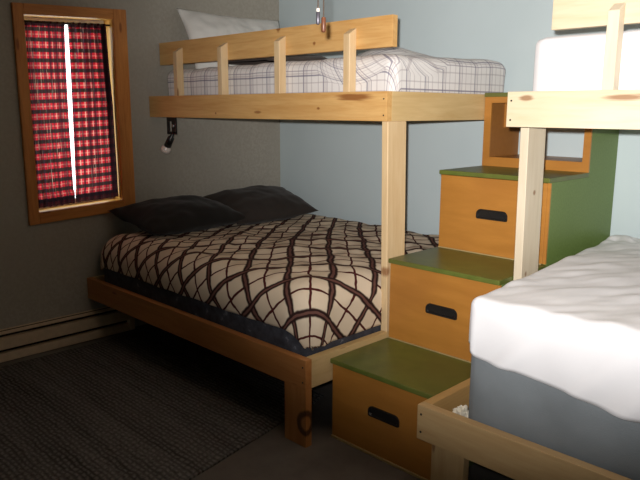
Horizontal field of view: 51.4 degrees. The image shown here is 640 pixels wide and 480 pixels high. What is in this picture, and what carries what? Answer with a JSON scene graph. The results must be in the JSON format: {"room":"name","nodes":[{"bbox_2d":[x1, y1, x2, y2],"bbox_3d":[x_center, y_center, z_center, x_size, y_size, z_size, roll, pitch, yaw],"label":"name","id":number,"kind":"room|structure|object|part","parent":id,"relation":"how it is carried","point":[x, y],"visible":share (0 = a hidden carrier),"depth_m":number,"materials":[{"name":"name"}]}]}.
{"room":"bunk bedroom","nodes":[
{"label":"bunk bedroom","id":0,"kind":"room"},
{"bbox_2d":[0,0,279,329],"bbox_3d":[-2.142,-0.504,3.671,0.150,2.550,5.000,11,15,44],"label":"wall","id":1,"kind":"structure","parent":0,"point":[45,269],"depth_m":4.39,"materials":[{"name":"grey paint"}]},
{"bbox_2d":[0,306,134,362],"bbox_3d":[-2.319,0.713,3.581,0.059,0.186,2.900,11,15,44],"label":"baseboard heater","id":2,"kind":"object","parent":1,"relation":"attached to","point":[24,340],"visible":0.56,"depth_m":4.22,"materials":[{"name":"beige metal"}]},
{"bbox_2d":[0,306,114,334],"bbox_3d":[-2.324,0.630,3.570,0.044,0.020,2.880,11,15,44],"label":"hood","id":3,"kind":"object","parent":2,"relation":"attached to","point":[104,311],"depth_m":4.22,"materials":[{"name":"beige metal"}]},
{"bbox_3d":[-2.323,0.699,3.561,0.038,0.070,2.850,11,15,44],"label":"panel","id":4,"kind":"part","parent":2,"relation":"part of","materials":[{"name":"beige metal"}]},
{"bbox_2d":[11,2,135,225],"bbox_3d":[-1.556,-0.792,4.195,0.172,1.317,0.713,11,15,44],"label":"window","id":5,"kind":"structure","parent":1,"relation":"in","point":[116,33],"depth_m":4.19,"materials":[{"name":"brown wood"}]},
{"bbox_2d":[24,20,109,25],"bbox_3d":[-1.541,-1.321,4.057,0.012,0.036,0.556,11,15,44],"label":"curtain rod","id":6,"kind":"object","parent":5,"relation":"attached to","point":[25,21],"visible":0.66,"depth_m":4.03,"materials":[{"name":"metal"}]},
{"bbox_2d":[24,20,74,207],"bbox_3d":[-1.647,-0.759,4.060,0.024,1.119,0.257,11,15,44],"label":"curtain","id":7,"kind":"object","parent":6,"relation":"hanging from","point":[45,43],"visible":0.92,"depth_m":4.06,"materials":[{"name":"red fabric"}]},
{"bbox_2d":[67,22,117,202],"bbox_3d":[-1.454,-0.807,4.247,0.031,1.120,0.299,11,15,44],"label":"curtain","id":8,"kind":"object","parent":6,"relation":"hanging from","point":[92,103],"visible":1,"depth_m":4.25,"materials":[{"name":"red fabric"}]},
{"bbox_3d":[-1.606,-0.802,4.223,0.030,1.180,0.560,11,15,44],"label":"sash","id":9,"kind":"part","parent":5,"relation":"part of","materials":[{"name":"red fabric"}]},
{"bbox_2d":[0,324,513,479],"bbox_3d":[-0.407,1.136,2.219,5.070,0.100,5.300,11,15,44],"label":"floor","id":10,"kind":"structure","parent":0,"point":[272,456],"depth_m":2.88,"materials":[{"name":"carpet"}]},
{"bbox_2d":[0,327,323,479],"bbox_3d":[-1.072,0.862,3.312,1.961,0.011,1.850,11,15,44],"label":"rug","id":11,"kind":"object","parent":10,"relation":"on","point":[156,403],"visible":0.98,"depth_m":3.35,"materials":[{"name":"grey carpet"}]},
{"bbox_2d":[87,14,484,447],"bbox_3d":[-0.192,-0.266,4.107,2.063,1.927,1.696,11,15,44],"label":"bunk bed","id":12,"kind":"object","parent":10,"relation":"on","point":[300,374],"visible":0.6,"depth_m":3.33,"materials":[{"name":"brown wood"}]},
{"bbox_3d":[-0.896,0.200,4.941,0.038,0.137,1.656,11,15,44],"label":"head rail","id":13,"kind":"part","parent":12,"relation":"part of","materials":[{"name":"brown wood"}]},
{"bbox_2d":[161,117,176,153],"bbox_3d":[-1.005,-0.695,4.442,0.167,0.245,0.068,11,15,44],"label":"reading lamp","id":14,"kind":"object","parent":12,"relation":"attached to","point":[166,148],"visible":1,"depth_m":4.42,"materials":[{"name":"black plastic"}]},
{"bbox_3d":[-1.041,-0.615,4.494,0.066,0.067,0.068,11,15,44],"label":"bulb","id":15,"kind":"part","parent":14,"relation":"part of","materials":[{"name":"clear glass"}]},
{"bbox_2d":[164,133,173,147],"bbox_3d":[-1.004,-0.667,4.447,0.098,0.105,0.048,11,15,44],"label":"socket","id":16,"kind":"object","parent":14,"relation":"attached to","point":[169,140],"depth_m":4.43,"materials":[{"name":"black plastic"}]},
{"bbox_3d":[-0.779,0.453,3.651,2.063,0.137,0.038,11,15,44],"label":"rail","id":17,"kind":"part","parent":12,"relation":"part of","materials":[{"name":"brown wood"}]},
{"bbox_2d":[104,268,380,356],"bbox_3d":[-0.194,0.221,4.205,1.979,0.352,1.612,11,15,44],"label":"mattress","id":18,"kind":"object","parent":12,"relation":"on","point":[274,335],"visible":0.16,"depth_m":3.37,"materials":[{"name":"fabric"}]},
{"bbox_2d":[101,214,438,349],"bbox_3d":[-0.196,0.116,4.158,1.970,0.319,1.600,11,15,44],"label":"comforter","id":19,"kind":"object","parent":18,"relation":"on","point":[316,279],"visible":0.75,"depth_m":3.52,"materials":[{"name":"beige fabric"}]},
{"bbox_2d":[108,195,244,235],"bbox_3d":[-0.934,-0.171,4.464,0.492,0.226,0.800,10,15,40],"label":"pillow","id":20,"kind":"object","parent":19,"relation":"on","point":[173,215],"visible":0.98,"depth_m":4.29,"materials":[{"name":"brown fabric"}]},
{"bbox_2d":[203,185,318,224],"bbox_3d":[-0.447,-0.268,4.928,0.744,0.248,0.481,-9,15,-41],"label":"pillow","id":21,"kind":"object","parent":19,"relation":"on","point":[258,204],"visible":0.84,"depth_m":4.80,"materials":[{"name":"brown fabric"}]},
{"bbox_3d":[-0.409,-0.760,3.787,2.063,0.137,0.038,11,15,44],"label":"rail","id":22,"kind":"part","parent":12,"relation":"part of","materials":[{"name":"brown wood"}]},
{"bbox_3d":[-0.100,0.788,3.024,0.140,0.275,0.038,11,15,44],"label":"leg","id":23,"kind":"part","parent":12,"relation":"part of","materials":[{"name":"brown wood"}]},
{"bbox_3d":[0.536,0.480,3.537,0.038,0.137,1.656,11,15,44],"label":"rail","id":24,"kind":"part","parent":12,"relation":"part of","materials":[{"name":"brown wood"}]},
{"bbox_3d":[0.358,-0.058,3.249,0.038,1.029,0.164,11,15,44],"label":"post","id":25,"kind":"part","parent":12,"relation":"part of","materials":[{"name":"brown wood"}]},
{"bbox_3d":[0.723,-0.699,3.493,0.038,0.137,1.138,11,15,44],"label":"rail","id":26,"kind":"part","parent":12,"relation":"part of","materials":[{"name":"brown wood"}]},
{"bbox_3d":[0.012,-0.920,4.189,1.977,0.267,1.038,11,15,44],"label":"mattress","id":27,"kind":"object","parent":12,"relation":"on","visible":0},
{"bbox_2d":[177,8,279,68],"bbox_3d":[-0.566,-1.374,4.758,0.275,0.475,0.920,11,15,44],"label":"pillow","id":28,"kind":"object","parent":27,"relation":"on","point":[197,25],"visible":0.27,"depth_m":4.56,"materials":[{"name":"white fabric"}]},
{"bbox_2d":[168,47,505,95],"bbox_3d":[0.024,-1.002,4.146,1.938,0.366,1.026,11,15,44],"label":"quilt","id":29,"kind":"object","parent":27,"relation":"on","point":[393,68],"visible":0.8,"depth_m":3.53,"materials":[{"name":"white fabric"}]},
{"bbox_2d":[228,54,326,64],"bbox_3d":[-0.292,-1.150,4.240,0.561,0.068,0.481,11,15,44],"label":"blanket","id":30,"kind":"object","parent":29,"relation":"on","point":[304,57],"visible":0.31,"depth_m":4.11,"materials":[{"name":"black fabric"}]},
{"bbox_2d":[330,92,618,479],"bbox_3d":[0.805,0.076,3.265,0.602,1.586,1.543,11,15,44],"label":"stairs","id":31,"kind":"structure","parent":10,"relation":"on","point":[379,387],"depth_m":3.13,"materials":[{"name":"green paint"}]},
{"bbox_2d":[332,364,431,479],"bbox_3d":[0.268,0.771,2.864,0.580,0.349,0.017,11,15,44],"label":"drawer","id":32,"kind":"object","parent":31,"relation":"in","point":[375,416],"depth_m":2.86,"materials":[{"name":"orange wood"}]},
{"bbox_3d":[0.270,0.753,2.842,0.172,0.050,0.005,11,15,44],"label":"handle","id":33,"kind":"part","parent":31,"relation":"part of","materials":[{"name":"black plastic"}]},
{"bbox_3d":[0.554,0.327,3.047,0.172,0.050,0.005,11,15,44],"label":"handle","id":34,"kind":"part","parent":31,"relation":"part of","materials":[{"name":"black plastic"}]},
{"bbox_2d":[389,263,496,360],"bbox_3d":[0.552,0.335,3.067,0.580,0.373,0.017,11,15,44],"label":"drawer","id":35,"kind":"object","parent":31,"relation":"in","point":[430,308],"depth_m":3.08,"materials":[{"name":"orange wood"}]},
{"bbox_3d":[0.836,-0.121,3.245,0.172,0.050,0.005,11,15,44],"label":"handle","id":36,"kind":"part","parent":31,"relation":"part of","materials":[{"name":"black plastic"}]},
{"bbox_2d":[439,175,547,263],"bbox_3d":[0.834,-0.114,3.265,0.580,0.375,0.017,11,15,44],"label":"drawer","id":37,"kind":"object","parent":31,"relation":"in","point":[478,212],"depth_m":3.28,"materials":[{"name":"orange wood"}]},
{"bbox_3d":[1.116,-0.556,3.455,0.600,0.372,0.011,11,15,44],"label":"cubby frame","id":38,"kind":"part","parent":31,"relation":"part of","materials":[{"name":"orange wood"}]},
{"bbox_3d":[1.019,0.125,3.074,0.020,1.564,1.519,11,15,44],"label":"panel","id":39,"kind":"part","parent":31,"relation":"part of","materials":[{"name":"green paint"}]},
{"bbox_2d":[417,0,639,479],"bbox_3d":[1.695,0.095,2.252,2.063,1.945,1.698,11,15,44],"label":"bunk bed","id":40,"kind":"object","parent":10,"relation":"on","point":[455,439],"visible":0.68,"depth_m":2.43,"materials":[{"name":"brown wood"}]},
{"bbox_3d":[0.991,0.567,3.088,0.038,0.137,1.659,11,15,44],"label":"rail","id":41,"kind":"part","parent":40,"relation":"part of","materials":[{"name":"brown wood"}]},
{"bbox_3d":[0.480,0.896,2.478,0.140,0.277,0.038,11,15,44],"label":"leg","id":42,"kind":"part","parent":40,"relation":"part of","materials":[{"name":"brown wood"}]},
{"bbox_2d":[453,405,468,417],"bbox_3d":[0.517,0.669,2.457,0.075,0.140,0.076,11,15,44],"label":"crumpled paper","id":43,"kind":"object","parent":40,"relation":"on","point":[461,410],"visible":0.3,"depth_m":2.43,"materials":[{"name":"white paper"}]},
{"bbox_3d":[1.107,0.820,1.796,2.063,0.137,0.038,11,15,44],"label":"rail","id":44,"kind":"part","parent":40,"relation":"part of","materials":[{"name":"brown wood"}]},
{"bbox_3d":[0.899,0.020,2.885,0.038,1.014,0.176,11,15,44],"label":"post","id":45,"kind":"part","parent":40,"relation":"part of","materials":[{"name":"brown wood"}]},
{"bbox_2d":[468,355,639,479],"bbox_3d":[1.658,0.494,2.338,1.884,0.538,1.559,11,15,44],"label":"mattress","id":46,"kind":"object","parent":40,"relation":"on","point":[516,404],"visible":0.33,"depth_m":2.17,"materials":[{"name":"grey fabric"}]},
{"bbox_2d":[469,235,639,422],"bbox_3d":[1.645,0.386,2.311,1.875,0.418,1.602,11,15,44],"label":"blanket","id":47,"kind":"object","parent":46,"relation":"on","point":[571,325],"visible":1,"depth_m":2.18,"materials":[{"name":"white fabric"}]},
{"bbox_3d":[1.486,-0.380,1.944,2.063,0.137,0.038,11,15,44],"label":"rail","id":48,"kind":"part","parent":40,"relation":"part of","materials":[{"name":"brown wood"}]},
{"bbox_2d":[533,30,639,90],"bbox_3d":[1.893,-0.575,2.346,1.952,0.336,1.031,11,15,44],"label":"mattress","id":49,"kind":"object","parent":40,"relation":"on","point":[569,62],"visible":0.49,"depth_m":2.52,"materials":[{"name":"white fabric"}]},
{"bbox_2d":[279,0,639,238],"bbox_3d":[1.418,-0.508,3.753,5.070,2.550,0.150,11,15,44],"label":"wall","id":50,"kind":"structure","parent":0,"point":[335,166],"depth_m":4.33,"materials":[{"name":"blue paint"}]},
{"bbox_3d":[-0.398,-1.465,1.711,5.070,0.100,5.300,11,15,44],"label":"ceiling","id":51,"kind":"structure","parent":0,"visible":0},
{"bbox_2d":[316,0,325,31],"bbox_3d":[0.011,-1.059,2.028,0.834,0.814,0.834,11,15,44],"label":"pull chain","id":52,"kind":"object","parent":51,"relation":"hanging from","point":[323,19],"visible":1,"depth_m":2.10,"materials":[{"name":"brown metal"}]}
]}

